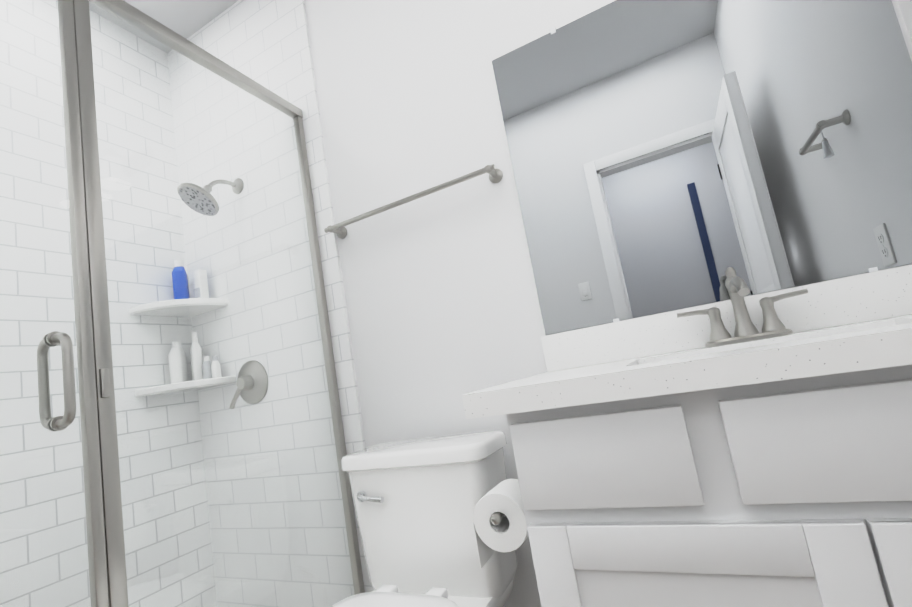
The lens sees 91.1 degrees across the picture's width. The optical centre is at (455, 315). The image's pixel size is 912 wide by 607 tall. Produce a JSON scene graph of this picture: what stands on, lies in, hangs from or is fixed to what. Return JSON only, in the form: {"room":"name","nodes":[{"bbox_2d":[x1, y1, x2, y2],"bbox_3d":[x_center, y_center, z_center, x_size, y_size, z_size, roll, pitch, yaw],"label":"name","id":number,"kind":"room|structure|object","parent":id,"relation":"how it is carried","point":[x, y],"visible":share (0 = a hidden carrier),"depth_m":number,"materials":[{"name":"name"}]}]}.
{"room":"bathroom","nodes":[
{"label":"bathroom","id":0,"kind":"room"},
{"bbox_2d":[89,0,237,52],"bbox_3d":[-0.680,-1.571,0.859,2.620,0.100,1.900,-13,-8,25],"label":"ceiling","id":1,"kind":"structure","parent":0,"point":[186,19],"depth_m":1.91,"materials":[{"name":"grey paint"}]},
{"bbox_2d":[304,0,911,606],"bbox_3d":[-0.059,-0.200,1.486,2.620,2.620,0.100,-13,-8,25],"label":"wall","id":2,"kind":"structure","parent":0,"point":[442,304],"depth_m":1.45,"materials":[{"name":"white paint"}]},
{"bbox_2d":[0,0,216,606],"bbox_3d":[-1.512,0.037,1.182,0.012,2.680,1.700,-13,-8,25],"label":"wall tile","id":3,"kind":"structure","parent":2,"relation":"attached to","point":[160,502],"depth_m":1.62,"materials":[{"name":"white tile"}]},
{"bbox_2d":[129,298,228,316],"bbox_3d":[-1.097,-0.034,1.780,0.245,0.028,0.245,-13,-8,25],"label":"corner shelf","id":4,"kind":"object","parent":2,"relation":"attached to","point":[181,304],"depth_m":1.76,"materials":[{"name":"white ceramic"}]},
{"bbox_2d":[172,259,189,299],"bbox_3d":[-1.142,-0.132,1.854,0.051,0.195,0.095,-6,-8,-25],"label":"toiletries","id":5,"kind":"object","parent":4,"relation":"on","point":[177,289],"depth_m":1.81,"materials":[{"name":"blue plastic"}]},
{"bbox_2d":[192,269,208,297],"bbox_3d":[-1.056,-0.117,1.847,0.050,0.135,0.036,-13,-8,25],"label":"bottle","id":6,"kind":"object","parent":4,"relation":"on","point":[202,284],"depth_m":1.83,"materials":[{"name":"white plastic"}]},
{"bbox_2d":[167,0,373,606],"bbox_3d":[-0.769,-0.011,1.761,0.831,2.680,0.012,-13,-8,25],"label":"wall tile","id":7,"kind":"structure","parent":2,"relation":"attached to","point":[265,43],"depth_m":1.74,"materials":[{"name":"white tile"}]},
{"bbox_2d":[135,376,235,396],"bbox_3d":[-1.044,0.276,1.738,0.245,0.028,0.245,-13,-8,25],"label":"corner shelf","id":8,"kind":"object","parent":7,"relation":"attached to","point":[163,389],"depth_m":1.69,"materials":[{"name":"white ceramic"}]},
{"bbox_2d":[168,332,202,383],"bbox_3d":[-1.101,0.175,1.808,0.105,0.205,0.113,-13,-8,25],"label":"toiletries","id":9,"kind":"object","parent":8,"relation":"on","point":[179,364],"depth_m":1.79,"materials":[{"name":"white plastic"}]},
{"bbox_2d":[202,356,221,378],"bbox_3d":[-0.983,0.210,1.797,0.069,0.095,0.042,-13,-8,25],"label":"toiletries","id":10,"kind":"object","parent":8,"relation":"on","point":[215,365],"depth_m":1.78,"materials":[{"name":"grey plastic"}]},
{"bbox_2d":[177,178,243,215],"bbox_3d":[-0.966,-0.476,1.749,0.153,0.178,0.226,-13,-8,25],"label":"shower head","id":11,"kind":"object","parent":7,"relation":"attached to","point":[200,206],"depth_m":1.70},
{"bbox_2d":[230,360,267,408],"bbox_3d":[-0.810,0.264,1.727,0.170,0.175,0.060,-13,-8,25],"label":"shower valve","id":12,"kind":"object","parent":7,"relation":"attached to","point":[253,387],"depth_m":1.72,"materials":[{"name":"silver metal"}]},
{"bbox_2d":[324,164,502,238],"bbox_3d":[-0.160,-0.360,1.447,0.644,0.043,0.074,-13,-8,25],"label":"towel rail","id":13,"kind":"object","parent":2,"relation":"attached to","point":[492,171],"visible":1,"depth_m":1.39,"materials":[{"name":"silver metal"}]},
{"bbox_2d":[492,0,911,334],"bbox_3d":[0.570,-0.457,1.131,0.881,0.872,0.008,-13,-8,25],"label":"wall mirror","id":14,"kind":"object","parent":2,"relation":"attached to","point":[668,155],"visible":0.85,"depth_m":1.10,"materials":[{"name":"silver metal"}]},
{"bbox_2d":[892,0,911,59],"bbox_3d":[0.663,-0.504,0.157,0.100,2.620,1.680,-13,-8,25],"label":"wall","id":15,"kind":"structure","parent":0,"point":[903,8],"depth_m":0.95,"materials":[{"name":"white paint"}]},
{"bbox_3d":[-0.222,1.116,0.494,2.620,0.160,1.900,-13,-8,25],"label":"floor","id":16,"kind":"structure","parent":0,"visible":0},
{"bbox_2d":[331,431,517,606],"bbox_3d":[-0.136,0.704,0.972,0.442,0.742,0.685,-13,-8,25],"label":"toilet","id":17,"kind":"object","parent":16,"relation":"on","point":[416,501],"visible":0.98,"depth_m":1.11,"materials":[{"name":"white ceramic"}]},
{"bbox_2d":[462,264,911,606],"bbox_3d":[0.545,0.408,0.783,1.012,1.044,0.572,-13,-8,25],"label":"bathroom vanity","id":18,"kind":"object","parent":16,"relation":"on","point":[738,449],"visible":1,"depth_m":0.62,"materials":[{"name":"white wood"}]},
{"bbox_2d":[462,264,911,419],"bbox_3d":[0.529,0.022,0.811,0.904,0.140,0.572,-13,-8,25],"label":"countertop","id":19,"kind":"structure","parent":18,"relation":"on","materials":[{"name":"stone"}]},
{"bbox_2d":[676,267,808,347],"bbox_3d":[0.609,-0.028,0.953,0.252,0.169,0.150,-13,-8,25],"label":"faucet","id":20,"kind":"object","parent":19,"relation":"on","point":[746,335],"depth_m":0.97,"materials":[{"name":"silver metal"}]},
{"bbox_3d":[-0.640,1.125,0.698,0.095,0.135,1.676,-13,-8,25],"label":"sill","id":21,"kind":"structure","parent":16,"relation":"on","visible":0},
{"bbox_2d":[0,0,364,606],"bbox_3d":[-0.799,0.117,0.829,0.113,1.923,1.675,-13,-8,25],"label":"glass shower door","id":22,"kind":"structure","parent":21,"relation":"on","point":[107,562],"depth_m":1.01,"materials":[{"name":"clear glass"}]}
]}

